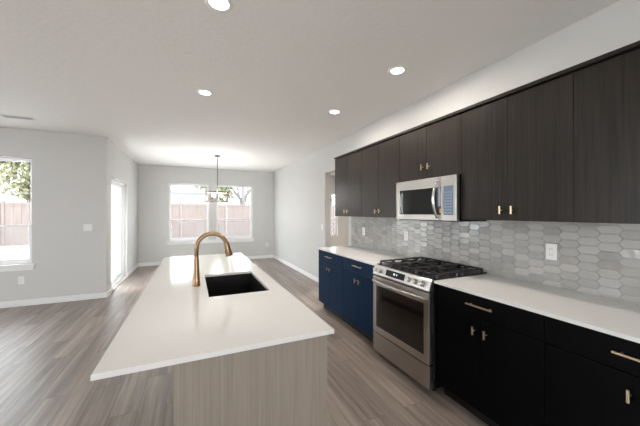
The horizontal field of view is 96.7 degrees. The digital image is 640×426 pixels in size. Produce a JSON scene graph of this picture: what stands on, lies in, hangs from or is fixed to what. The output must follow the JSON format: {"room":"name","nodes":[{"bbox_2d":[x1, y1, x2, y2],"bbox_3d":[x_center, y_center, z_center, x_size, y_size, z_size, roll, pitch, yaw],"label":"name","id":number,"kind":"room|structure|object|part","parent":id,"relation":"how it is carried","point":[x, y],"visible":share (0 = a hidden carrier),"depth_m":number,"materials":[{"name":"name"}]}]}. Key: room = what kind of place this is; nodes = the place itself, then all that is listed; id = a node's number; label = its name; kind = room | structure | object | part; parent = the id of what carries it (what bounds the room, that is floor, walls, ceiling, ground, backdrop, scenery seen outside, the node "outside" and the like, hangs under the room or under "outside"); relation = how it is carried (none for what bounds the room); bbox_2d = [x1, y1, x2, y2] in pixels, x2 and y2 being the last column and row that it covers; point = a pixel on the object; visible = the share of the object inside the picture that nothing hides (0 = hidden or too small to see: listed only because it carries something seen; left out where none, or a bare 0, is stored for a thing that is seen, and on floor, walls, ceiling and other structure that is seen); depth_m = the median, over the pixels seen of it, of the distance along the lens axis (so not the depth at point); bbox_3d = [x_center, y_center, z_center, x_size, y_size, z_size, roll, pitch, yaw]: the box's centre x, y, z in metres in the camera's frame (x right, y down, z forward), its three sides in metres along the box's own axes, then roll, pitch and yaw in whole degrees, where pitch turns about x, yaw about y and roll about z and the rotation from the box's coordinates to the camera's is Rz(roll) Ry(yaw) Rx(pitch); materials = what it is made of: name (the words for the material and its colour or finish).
{"room":"kitchen","nodes":[
{"label":"kitchen","id":0,"kind":"room"},
{"bbox_2d":[0,127,108,301],"bbox_3d":[-5.654,0.080,4.011,4.370,2.740,0.150,0,0,-24],"label":"wall","id":1,"kind":"structure","parent":0,"point":[70,172],"depth_m":4.61,"materials":[{"name":"grey paint"}]},
{"bbox_2d":[0,157,31,264],"bbox_3d":[-5.101,-0.025,4.292,1.206,1.646,0.060,0,0,-24],"label":"window","id":2,"kind":"structure","parent":1,"relation":"in","point":[10,261],"depth_m":4.47,"materials":[{"name":"white plastic"}]},
{"bbox_3d":[-5.105,-0.296,4.302,1.140,1.037,0.018,0,0,-24],"label":"sash","id":3,"kind":"part","parent":2,"relation":"part of","materials":[{"name":"white plastic"}]},
{"bbox_3d":[-5.095,0.481,4.280,1.140,0.567,0.022,0,0,-24],"label":"sash","id":4,"kind":"part","parent":2,"relation":"part of","materials":[{"name":"glass"}]},
{"bbox_2d":[0,264,35,271],"bbox_3d":[-5.050,0.851,4.180,1.310,0.099,0.034,0,0,-24],"label":"trim","id":5,"kind":"structure","parent":1,"relation":"attached to","point":[20,267],"depth_m":4.36,"materials":[{"name":"white paint"}]},
{"bbox_2d":[18,276,23,283],"bbox_3d":[-4.613,1.050,4.391,0.070,0.116,0.009,0,0,-24],"label":"wall outlet","id":6,"kind":"object","parent":1,"relation":"attached to","point":[20,279],"visible":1,"depth_m":4.39,"materials":[{"name":"white plastic"}]},
{"bbox_2d":[0,292,105,307],"bbox_3d":[-5.615,1.402,3.939,4.355,0.094,0.013,0,0,-24],"label":"baseboard","id":7,"kind":"structure","parent":1,"relation":"attached to","point":[8,304],"depth_m":4.53,"materials":[{"name":"white paint"}]},
{"bbox_2d":[83,224,91,230],"bbox_3d":[-3.861,0.250,4.729,0.116,0.116,0.009,0,0,-24],"label":"light switch","id":8,"kind":"object","parent":1,"relation":"attached to","point":[86,227],"visible":1,"depth_m":4.73,"materials":[{"name":"white plastic"}]},
{"bbox_2d":[109,139,137,291],"bbox_3d":[-4.350,0.080,6.257,0.150,2.740,2.880,0,0,-24],"label":"wall","id":9,"kind":"structure","parent":0,"point":[122,168],"depth_m":6.40,"materials":[{"name":"grey paint"}]},
{"bbox_2d":[106,288,111,297],"bbox_3d":[-3.681,1.402,4.967,0.013,0.094,0.303,0,0,-24],"label":"baseboard","id":10,"kind":"structure","parent":9,"relation":"attached to","point":[108,292],"depth_m":4.90,"materials":[{"name":"white paint"}]},
{"bbox_2d":[111,185,114,279],"bbox_3d":[-3.993,0.388,5.436,0.002,1.835,0.530,0,0,-24],"label":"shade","id":11,"kind":"object","parent":9,"relation":"attached to","point":[112,186],"depth_m":5.53,"materials":[{"name":"white fabric"}]},
{"bbox_2d":[111,178,123,287],"bbox_3d":[-4.121,0.395,5.702,0.092,2.066,1.336,0,0,-24],"label":"door","id":12,"kind":"structure","parent":9,"relation":"in","point":[117,188],"depth_m":5.95,"materials":[{"name":"white plastic"}]},
{"bbox_3d":[-3.985,0.398,5.440,0.030,1.985,0.660,0,0,-24],"label":"panel","id":13,"kind":"part","parent":12,"relation":"part of","materials":[{"name":"white plastic"}]},
{"bbox_3d":[-4.258,0.398,5.964,0.030,1.985,0.660,0,0,-24],"label":"panel","id":14,"kind":"part","parent":12,"relation":"part of","materials":[{"name":"white plastic"}]},
{"bbox_2d":[117,187,118,273],"bbox_3d":[-4.266,0.388,5.961,0.002,1.835,0.530,0,0,-24],"label":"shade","id":15,"kind":"object","parent":9,"relation":"attached to","point":[117,187],"depth_m":6.04,"materials":[{"name":"white fabric"}]},
{"bbox_2d":[127,263,137,276],"bbox_3d":[-4.586,1.402,6.984,0.013,0.094,1.359,0,0,-24],"label":"baseboard","id":16,"kind":"structure","parent":9,"relation":"attached to","point":[136,265],"depth_m":6.87,"materials":[{"name":"white paint"}]},
{"bbox_2d":[138,164,347,262],"bbox_3d":[-1.923,0.080,9.007,6.830,2.740,0.150,0,0,-24],"label":"wall","id":17,"kind":"structure","parent":0,"point":[153,180],"depth_m":8.27,"materials":[{"name":"grey paint"}]},
{"bbox_2d":[169,183,208,240],"bbox_3d":[-3.772,-0.010,8.211,1.041,1.616,0.060,0,0,-24],"label":"window","id":18,"kind":"structure","parent":17,"relation":"in","point":[170,184],"depth_m":8.15,"materials":[{"name":"white plastic"}]},
{"bbox_3d":[-3.776,-0.281,8.221,0.975,1.007,0.018,0,0,-24],"label":"sash","id":19,"kind":"part","parent":18,"relation":"part of","materials":[{"name":"clear glass"}]},
{"bbox_3d":[-3.766,0.481,8.199,0.975,0.567,0.022,0,0,-24],"label":"sash","id":20,"kind":"part","parent":18,"relation":"part of","materials":[{"name":"glass"}]},
{"bbox_2d":[138,255,272,266],"bbox_3d":[-3.176,1.402,8.356,3.682,0.094,0.013,0,0,-24],"label":"baseboard","id":21,"kind":"structure","parent":17,"relation":"attached to","point":[261,256],"depth_m":8.28,"materials":[{"name":"white paint"}]},
{"bbox_2d":[167,238,253,244],"bbox_3d":[-3.144,0.851,8.358,2.410,0.099,0.034,0,0,-24],"label":"trim","id":22,"kind":"structure","parent":17,"relation":"attached to","point":[244,239],"depth_m":8.32,"materials":[{"name":"white paint"}]},
{"bbox_2d":[216,185,251,238],"bbox_3d":[-2.623,-0.010,8.726,1.054,1.616,0.060,0,0,-24],"label":"window","id":23,"kind":"structure","parent":17,"relation":"in","point":[250,187],"depth_m":8.73,"materials":[{"name":"white plastic"}]},
{"bbox_3d":[-2.628,-0.281,8.736,0.988,1.007,0.018,0,0,-24],"label":"sash","id":24,"kind":"part","parent":23,"relation":"part of","materials":[{"name":"clear glass"}]},
{"bbox_3d":[-2.618,0.481,8.714,0.988,0.567,0.022,0,0,-24],"label":"sash","id":25,"kind":"part","parent":23,"relation":"part of","materials":[{"name":"glass"}]},
{"bbox_2d":[331,194,336,235],"bbox_3d":[0.199,0.080,9.993,0.846,1.496,0.060,0,0,-24],"label":"window","id":26,"kind":"structure","parent":17,"relation":"in","point":[335,218],"depth_m":10.13,"materials":[{"name":"white plastic"}]},
{"bbox_2d":[0,258,488,425],"bbox_3d":[-1.340,1.490,2.374,11.200,0.080,12.730,0,0,-24],"label":"floor","id":27,"kind":"structure","parent":0,"point":[50,353],"depth_m":2.48,"materials":[{"name":"wood"}]},
{"bbox_2d":[173,335,326,425],"bbox_3d":[-0.786,1.003,2.409,0.668,0.892,2.660,0,0,-24],"label":"kitchen island","id":28,"kind":"object","parent":27,"relation":"on","point":[285,384],"visible":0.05,"depth_m":1.19,"materials":[{"name":"beige wood"}]},
{"bbox_2d":[91,253,333,380],"bbox_3d":[-0.901,0.546,2.360,0.901,0.020,2.715,0,0,-24],"label":"island countertop","id":29,"kind":"structure","parent":28,"relation":"on","point":[173,321],"depth_m":1.40,"materials":[{"name":"white stone"}]},
{"bbox_2d":[192,232,232,286],"bbox_3d":[-0.803,0.340,2.135,0.285,0.391,0.087,0,0,-24],"label":"kitchen faucet","id":30,"kind":"object","parent":29,"relation":"on","point":[228,252],"visible":1,"depth_m":2.07,"materials":[{"name":"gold metal"}]},
{"bbox_2d":[205,273,267,296],"bbox_3d":[-0.668,0.666,2.202,0.443,0.218,0.755,0,0,-24],"label":"sink","id":31,"kind":"object","parent":29,"relation":"in","point":[237,283],"visible":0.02,"depth_m":2.51,"materials":[{"name":"black metal"}]},
{"bbox_2d":[319,250,347,323],"bbox_3d":[0.400,1.003,4.108,0.653,0.892,0.755,0,0,-24],"label":"base cabinet","id":32,"kind":"object","parent":27,"relation":"on","point":[330,264],"visible":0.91,"depth_m":3.93,"materials":[{"name":"blue laminate"}]},
{"bbox_3d":[0.065,1.024,4.165,0.020,0.625,0.375,0,0,-24],"label":"door","id":33,"kind":"part","parent":32,"relation":"part of","materials":[{"name":"blue laminate"}]},
{"bbox_3d":[0.142,0.635,3.992,0.020,0.146,0.753,0,0,-24],"label":"drawer","id":34,"kind":"part","parent":32,"relation":"part of","materials":[{"name":"blue laminate"}]},
{"bbox_3d":[0.220,1.024,3.820,0.020,0.625,0.375,0,0,-24],"label":"door","id":35,"kind":"part","parent":32,"relation":"part of","materials":[{"name":"blue laminate"}]},
{"bbox_2d":[343,257,375,341],"bbox_3d":[0.711,1.003,3.416,0.653,0.892,0.757,0,0,-24],"label":"base cabinet","id":36,"kind":"object","parent":27,"relation":"on","point":[357,275],"visible":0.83,"depth_m":3.29,"materials":[{"name":"blue laminate"}]},
{"bbox_3d":[0.375,1.024,3.473,0.020,0.625,0.376,0,0,-24],"label":"door","id":37,"kind":"part","parent":36,"relation":"part of","materials":[{"name":"blue laminate"}]},
{"bbox_3d":[0.453,0.635,3.301,0.020,0.146,0.755,0,0,-24],"label":"drawer","id":38,"kind":"part","parent":36,"relation":"part of","materials":[{"name":"blue laminate"}]},
{"bbox_3d":[0.530,1.024,3.128,0.020,0.625,0.376,0,0,-24],"label":"door","id":39,"kind":"part","parent":36,"relation":"part of","materials":[{"name":"blue laminate"}]},
{"bbox_2d":[317,246,419,265],"bbox_3d":[0.556,0.546,3.767,0.640,0.020,1.532,0,0,-24],"label":"countertop","id":40,"kind":"structure","parent":36,"relation":"on","point":[369,256],"depth_m":3.62,"materials":[{"name":"white stone"}]},
{"bbox_2d":[372,257,486,390],"bbox_3d":[0.979,0.969,2.695,0.742,0.960,0.758,0,0,-24],"label":"range","id":41,"kind":"object","parent":27,"relation":"on","point":[404,291],"visible":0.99,"depth_m":2.48,"materials":[{"name":"silver metal"}]},
{"bbox_3d":[0.689,0.576,2.617,0.020,0.054,0.260,0,0,-24],"label":"display panel","id":42,"kind":"part","parent":41,"relation":"part of","materials":[{"name":"black glass"}]},
{"bbox_3d":[0.670,0.682,2.557,0.066,0.024,0.713,0,0,-24],"label":"handle","id":43,"kind":"part","parent":41,"relation":"part of","materials":[{"name":"silver metal"}]},
{"bbox_3d":[0.719,1.303,2.579,0.044,0.182,0.754,0,0,-24],"label":"storage drawer","id":44,"kind":"part","parent":41,"relation":"part of","materials":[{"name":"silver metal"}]},
{"bbox_3d":[0.719,0.920,2.579,0.044,0.564,0.754,0,0,-24],"label":"oven door","id":45,"kind":"part","parent":41,"relation":"part of","materials":[{"name":"silver metal"}]},
{"bbox_3d":[0.719,0.580,2.579,0.048,0.096,0.758,0,0,-24],"label":"control panel","id":46,"kind":"part","parent":41,"relation":"part of","materials":[{"name":"silver metal"}]},
{"bbox_3d":[0.751,0.577,2.447,0.042,0.052,0.052,0,0,-24],"label":"knob","id":47,"kind":"part","parent":41,"relation":"part of","materials":[{"name":"silver metal"}]},
{"bbox_3d":[0.816,0.577,2.301,0.042,0.052,0.052,0,0,-24],"label":"knob","id":48,"kind":"part","parent":41,"relation":"part of","materials":[{"name":"silver metal"}]},
{"bbox_2d":[378,259,486,280],"bbox_3d":[1.029,0.534,2.718,0.630,0.014,0.758,0,0,-24],"label":"cooktop","id":49,"kind":"object","parent":41,"relation":"in","point":[383,265],"depth_m":2.54,"materials":[{"name":"black metal"}]},
{"bbox_2d":[437,284,545,425],"bbox_3d":[1.339,1.003,2.017,0.653,0.892,0.751,0,0,-24],"label":"base cabinet","id":50,"kind":"object","parent":27,"relation":"on","point":[491,354],"visible":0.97,"depth_m":1.83,"materials":[{"name":"black laminate"}]},
{"bbox_3d":[1.004,1.024,2.073,0.020,0.625,0.373,0,0,-24],"label":"door","id":51,"kind":"part","parent":50,"relation":"part of","materials":[{"name":"black laminate"}]},
{"bbox_3d":[1.056,0.628,1.890,0.034,0.010,0.190,0,0,-24],"label":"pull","id":52,"kind":"part","parent":50,"relation":"part of","materials":[{"name":"gold metal"}]},
{"bbox_3d":[1.081,0.635,1.901,0.020,0.146,0.749,0,0,-24],"label":"drawer","id":53,"kind":"part","parent":50,"relation":"part of","materials":[{"name":"black laminate"}]},
{"bbox_3d":[1.158,1.024,1.730,0.020,0.625,0.373,0,0,-24],"label":"door","id":54,"kind":"part","parent":50,"relation":"part of","materials":[{"name":"black laminate"}]},
{"bbox_2d":[545,316,639,425],"bbox_3d":[1.648,1.003,1.329,0.653,0.892,0.753,0,0,-24],"label":"base cabinet","id":55,"kind":"object","parent":27,"relation":"on","point":[592,377],"visible":0.93,"depth_m":1.38,"materials":[{"name":"black laminate"}]},
{"bbox_2d":[434,274,639,342],"bbox_3d":[1.498,0.546,1.669,0.640,0.020,1.527,0,0,-24],"label":"countertop","id":56,"kind":"structure","parent":55,"relation":"on","point":[621,319],"depth_m":1.69,"materials":[{"name":"white stone"}]},
{"bbox_3d":[1.390,0.635,1.213,0.020,0.146,0.751,0,0,-24],"label":"drawer","id":57,"kind":"part","parent":55,"relation":"part of","materials":[{"name":"black laminate"}]},
{"bbox_3d":[1.365,0.628,1.202,0.034,0.010,0.190,0,0,-24],"label":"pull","id":58,"kind":"part","parent":55,"relation":"part of","materials":[{"name":"gold metal"}]},
{"bbox_3d":[1.348,0.800,1.240,0.034,0.056,0.011,0,0,-24],"label":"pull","id":59,"kind":"part","parent":55,"relation":"part of","materials":[{"name":"gold metal"}]},
{"bbox_2d":[0,0,620,175],"bbox_3d":[-1.340,-1.415,2.374,12.100,0.250,13.630,0,0,-24],"label":"ceiling","id":60,"kind":"structure","parent":0,"point":[129,73],"depth_m":2.50,"materials":[{"name":"white paint"}]},
{"bbox_2d":[0,114,36,120],"bbox_3d":[-4.083,-1.285,3.845,0.340,0.009,0.130,0,0,-24],"label":"ceiling vent","id":61,"kind":"object","parent":60,"relation":"in","point":[2,115],"visible":1,"depth_m":3.84,"materials":[{"name":"white metal"}]},
{"bbox_2d":[196,89,212,95],"bbox_3d":[-1.236,-1.285,3.057,0.172,0.008,0.172,0,0,-24],"label":"recessed light","id":62,"kind":"object","parent":60,"relation":"in","point":[204,92],"visible":1,"depth_m":3.05,"materials":[{"name":"white paint"}]},
{"bbox_2d":[205,155,229,201],"bbox_3d":[-2.331,-0.762,6.462,0.528,1.054,0.528,0,0,-24],"label":"pendant chandelier","id":63,"kind":"object","parent":60,"relation":"hanging from","point":[217,156],"visible":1,"depth_m":6.43,"materials":[{"name":"silver metal"}]},
{"bbox_3d":[-2.331,-0.778,6.462,0.015,0.967,0.016,0,0,-24],"label":"rod","id":64,"kind":"part","parent":63,"relation":"part of","materials":[{"name":"silver metal"}]},
{"bbox_2d":[204,0,233,12],"bbox_3d":[-0.621,-1.285,1.749,0.172,0.008,0.172,0,0,-24],"label":"recessed light","id":65,"kind":"object","parent":60,"relation":"in","point":[221,6],"visible":1,"depth_m":1.77,"materials":[{"name":"white paint"}]},
{"bbox_2d":[328,109,340,113],"bbox_3d":[0.188,-1.285,3.647,0.172,0.008,0.172,0,0,-24],"label":"recessed light","id":66,"kind":"object","parent":60,"relation":"in","point":[334,111],"visible":1,"depth_m":3.62,"materials":[{"name":"white paint"}]},
{"bbox_2d":[388,66,406,74],"bbox_3d":[0.703,-1.285,2.585,0.172,0.008,0.172,0,0,-24],"label":"recessed light","id":67,"kind":"object","parent":60,"relation":"in","point":[396,70],"visible":1,"depth_m":2.58,"materials":[{"name":"white paint"}]},
{"bbox_2d":[274,0,639,304],"bbox_3d":[1.114,0.080,3.476,0.120,2.740,12.430,0,0,-24],"label":"wall","id":68,"kind":"structure","parent":0,"point":[302,188],"depth_m":3.20,"materials":[{"name":"grey paint"}]},
{"bbox_2d":[273,255,318,282],"bbox_3d":[-0.699,1.402,7.351,0.013,0.094,3.874,0,0,-24],"label":"baseboard","id":69,"kind":"structure","parent":68,"relation":"attached to","point":[305,273],"depth_m":6.95,"materials":[{"name":"white paint"}]},
{"bbox_2d":[335,150,361,216],"bbox_3d":[0.530,-0.386,4.173,0.373,0.887,0.763,0,0,-24],"label":"upper cabinet","id":70,"kind":"object","parent":68,"relation":"attached to","point":[348,169],"visible":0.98,"depth_m":4.05,"materials":[{"name":"brown laminate"}]},
{"bbox_3d":[0.321,-0.380,4.288,0.018,0.876,0.380,0,0,-24],"label":"door","id":71,"kind":"part","parent":70,"relation":"part of","materials":[{"name":"brown laminate"}]},
{"bbox_3d":[0.477,-0.380,3.939,0.018,0.876,0.380,0,0,-24],"label":"door","id":72,"kind":"part","parent":70,"relation":"part of","materials":[{"name":"brown laminate"}]},
{"bbox_2d":[362,136,399,217],"bbox_3d":[0.842,-0.386,3.478,0.373,0.887,0.757,0,0,-24],"label":"upper cabinet","id":73,"kind":"object","parent":68,"relation":"attached to","point":[380,162],"visible":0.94,"depth_m":3.36,"materials":[{"name":"brown laminate"}]},
{"bbox_3d":[0.633,-0.380,3.592,0.018,0.876,0.376,0,0,-24],"label":"door","id":74,"kind":"part","parent":73,"relation":"part of","materials":[{"name":"brown laminate"}]},
{"bbox_3d":[0.789,-0.380,3.246,0.018,0.876,0.376,0,0,-24],"label":"door","id":75,"kind":"part","parent":73,"relation":"part of","materials":[{"name":"brown laminate"}]},
{"bbox_2d":[400,113,462,181],"bbox_3d":[1.155,-0.574,2.780,0.373,0.510,0.768,0,0,-24],"label":"upper cabinet","id":76,"kind":"object","parent":68,"relation":"attached to","point":[434,150],"visible":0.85,"depth_m":2.65,"materials":[{"name":"brown laminate"}]},
{"bbox_3d":[0.945,-0.569,2.897,0.018,0.499,0.382,0,0,-24],"label":"door","id":77,"kind":"part","parent":76,"relation":"part of","materials":[{"name":"brown laminate"}]},
{"bbox_3d":[1.103,-0.569,2.546,0.018,0.499,0.382,0,0,-24],"label":"door","id":78,"kind":"part","parent":76,"relation":"part of","materials":[{"name":"brown laminate"}]},
{"bbox_2d":[396,174,486,221],"bbox_3d":[1.109,-0.119,2.760,0.451,0.394,0.762,0,0,-24],"label":"microwave","id":79,"kind":"object","parent":68,"relation":"attached to","point":[436,198],"visible":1,"depth_m":2.59,"materials":[{"name":"silver metal"}]},
{"bbox_3d":[0.955,-0.122,2.774,0.035,0.388,0.610,0,0,-24],"label":"door","id":80,"kind":"part","parent":79,"relation":"part of","materials":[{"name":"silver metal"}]},
{"bbox_3d":[1.016,-0.114,2.508,0.074,0.351,0.023,0,0,-24],"label":"handle","id":81,"kind":"part","parent":79,"relation":"part of","materials":[{"name":"silver metal"}]},
{"bbox_3d":[1.112,-0.122,2.425,0.035,0.388,0.150,0,0,-24],"label":"control panel","id":82,"kind":"part","parent":79,"relation":"part of","materials":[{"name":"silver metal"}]},
{"bbox_2d":[351,217,639,303],"bbox_3d":[1.308,0.296,2.881,0.011,0.477,3.885,0,0,-24],"label":"tile backsplash","id":83,"kind":"structure","parent":68,"relation":"attached to","point":[598,259],"depth_m":2.18,"materials":[{"name":"grey tile"}]},
{"bbox_2d":[404,231,407,240],"bbox_3d":[1.043,0.285,3.450,0.009,0.116,0.070,0,0,-24],"label":"wall outlet","id":84,"kind":"object","parent":83,"relation":"attached to","point":[405,232],"visible":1,"depth_m":3.44,"materials":[{"name":"white plastic"}]},
{"bbox_2d":[546,243,556,260],"bbox_3d":[1.670,0.285,2.054,0.009,0.116,0.070,0,0,-24],"label":"wall outlet","id":85,"kind":"object","parent":83,"relation":"attached to","point":[551,249],"visible":1,"depth_m":2.05,"materials":[{"name":"white plastic"}]},
{"bbox_2d":[461,72,574,221],"bbox_3d":[1.469,-0.386,2.080,0.373,0.887,0.762,0,0,-24],"label":"upper cabinet","id":86,"kind":"object","parent":68,"relation":"attached to","point":[517,150],"visible":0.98,"depth_m":1.93,"materials":[{"name":"brown laminate"}]},
{"bbox_3d":[1.260,-0.380,2.196,0.018,0.876,0.379,0,0,-24],"label":"door","id":87,"kind":"part","parent":86,"relation":"part of","materials":[{"name":"brown laminate"}]},
{"bbox_3d":[1.417,-0.380,1.847,0.018,0.876,0.379,0,0,-24],"label":"door","id":88,"kind":"part","parent":86,"relation":"part of","materials":[{"name":"brown laminate"}]},
{"bbox_2d":[574,48,639,223],"bbox_3d":[1.782,-0.386,1.383,0.373,0.887,0.762,0,0,-24],"label":"upper cabinet","id":89,"kind":"object","parent":68,"relation":"attached to","point":[606,93],"visible":1,"depth_m":1.53,"materials":[{"name":"brown laminate"}]},
{"bbox_2d":[334,40,639,159],"bbox_3d":[1.165,-0.844,2.785,0.351,0.025,3.828,0,0,-24],"label":"trim","id":90,"kind":"structure","parent":89,"relation":"on","point":[636,45],"depth_m":1.91,"materials":[{"name":"brown laminate"}]},
{"label":"outside","id":91,"kind":"structure","parent":0,"visible":0},
{"bbox_2d":[0,245,28,259],"bbox_3d":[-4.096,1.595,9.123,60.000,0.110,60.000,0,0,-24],"label":"ground","id":92,"kind":"structure","parent":91,"point":[6,252],"depth_m":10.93,"materials":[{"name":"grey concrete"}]},
{"bbox_2d":[0,161,30,201],"bbox_3d":[-15.602,-1.983,15.139,4.281,7.052,3.129,0,0,-24],"label":"tree","id":93,"kind":"object","parent":92,"relation":"on","point":[10,169],"visible":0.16,"depth_m":14.46,"materials":[{"name":"green plant"}]},
{"bbox_2d":[0,200,334,246],"bbox_3d":[-6.660,0.494,16.302,31.303,2.089,0.100,0,0,-24],"label":"fence","id":94,"kind":"object","parent":92,"relation":"on","point":[11,213],"visible":0.2,"depth_m":15.88,"materials":[{"name":"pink wood"}]},
{"bbox_3d":[-15.367,0.520,12.390,2.393,2.019,0.085,0,0,-24],"label":"fence panel","id":95,"kind":"part","parent":94,"relation":"part of","materials":[{"name":"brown wood"}]},
{"bbox_3d":[-14.325,0.494,12.861,0.100,2.089,0.100,0,0,-24],"label":"post","id":96,"kind":"part","parent":94,"relation":"part of","materials":[{"name":"brown wood"}]},
{"bbox_3d":[-13.177,0.520,13.373,2.393,2.019,0.085,0,0,-24],"label":"fence panel","id":97,"kind":"part","parent":94,"relation":"part of","materials":[{"name":"brown wood"}]},
{"bbox_3d":[-8.798,0.520,15.339,2.393,2.020,0.085,0,0,-24],"label":"fence panel","id":98,"kind":"part","parent":94,"relation":"part of","materials":[{"name":"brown wood"}]},
{"bbox_3d":[-7.756,0.494,15.810,0.100,2.089,0.100,0,0,-24],"label":"post","id":99,"kind":"part","parent":94,"relation":"part of","materials":[{"name":"brown wood"}]},
{"bbox_3d":[-6.609,0.520,16.323,2.393,2.019,0.085,0,0,-24],"label":"fence panel","id":100,"kind":"part","parent":94,"relation":"part of","materials":[{"name":"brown wood"}]},
{"bbox_3d":[-5.567,0.494,16.793,0.100,2.089,0.100,0,0,-24],"label":"post","id":101,"kind":"part","parent":94,"relation":"part of","materials":[{"name":"brown wood"}]},
{"bbox_3d":[-4.420,0.520,17.306,2.393,2.020,0.085,0,0,-24],"label":"fence panel","id":102,"kind":"part","parent":94,"relation":"part of","materials":[{"name":"brown wood"}]},
{"bbox_3d":[-0.041,0.520,19.272,2.393,2.019,0.085,0,0,-24],"label":"fence panel","id":103,"kind":"part","parent":94,"relation":"part of","materials":[{"name":"brown wood"}]},
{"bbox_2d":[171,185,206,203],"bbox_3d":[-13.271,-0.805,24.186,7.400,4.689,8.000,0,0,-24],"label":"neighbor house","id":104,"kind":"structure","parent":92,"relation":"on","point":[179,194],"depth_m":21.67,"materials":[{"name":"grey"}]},
{"bbox_2d":[193,186,249,203],"bbox_3d":[-5.446,-1.705,19.247,6.374,6.492,3.078,0,0,-24],"label":"tree","id":105,"kind":"object","parent":92,"relation":"on","point":[242,198],"visible":0.11,"depth_m":18.65,"materials":[{"name":"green plant"}]},
{"bbox_2d":[331,195,334,205],"bbox_3d":[0.874,-1.812,23.942,4.495,6.707,3.536,0,0,-24],"label":"tree","id":106,"kind":"object","parent":92,"relation":"on","point":[333,196],"visible":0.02,"depth_m":23.82,"materials":[{"name":"grey plant"}]}
]}

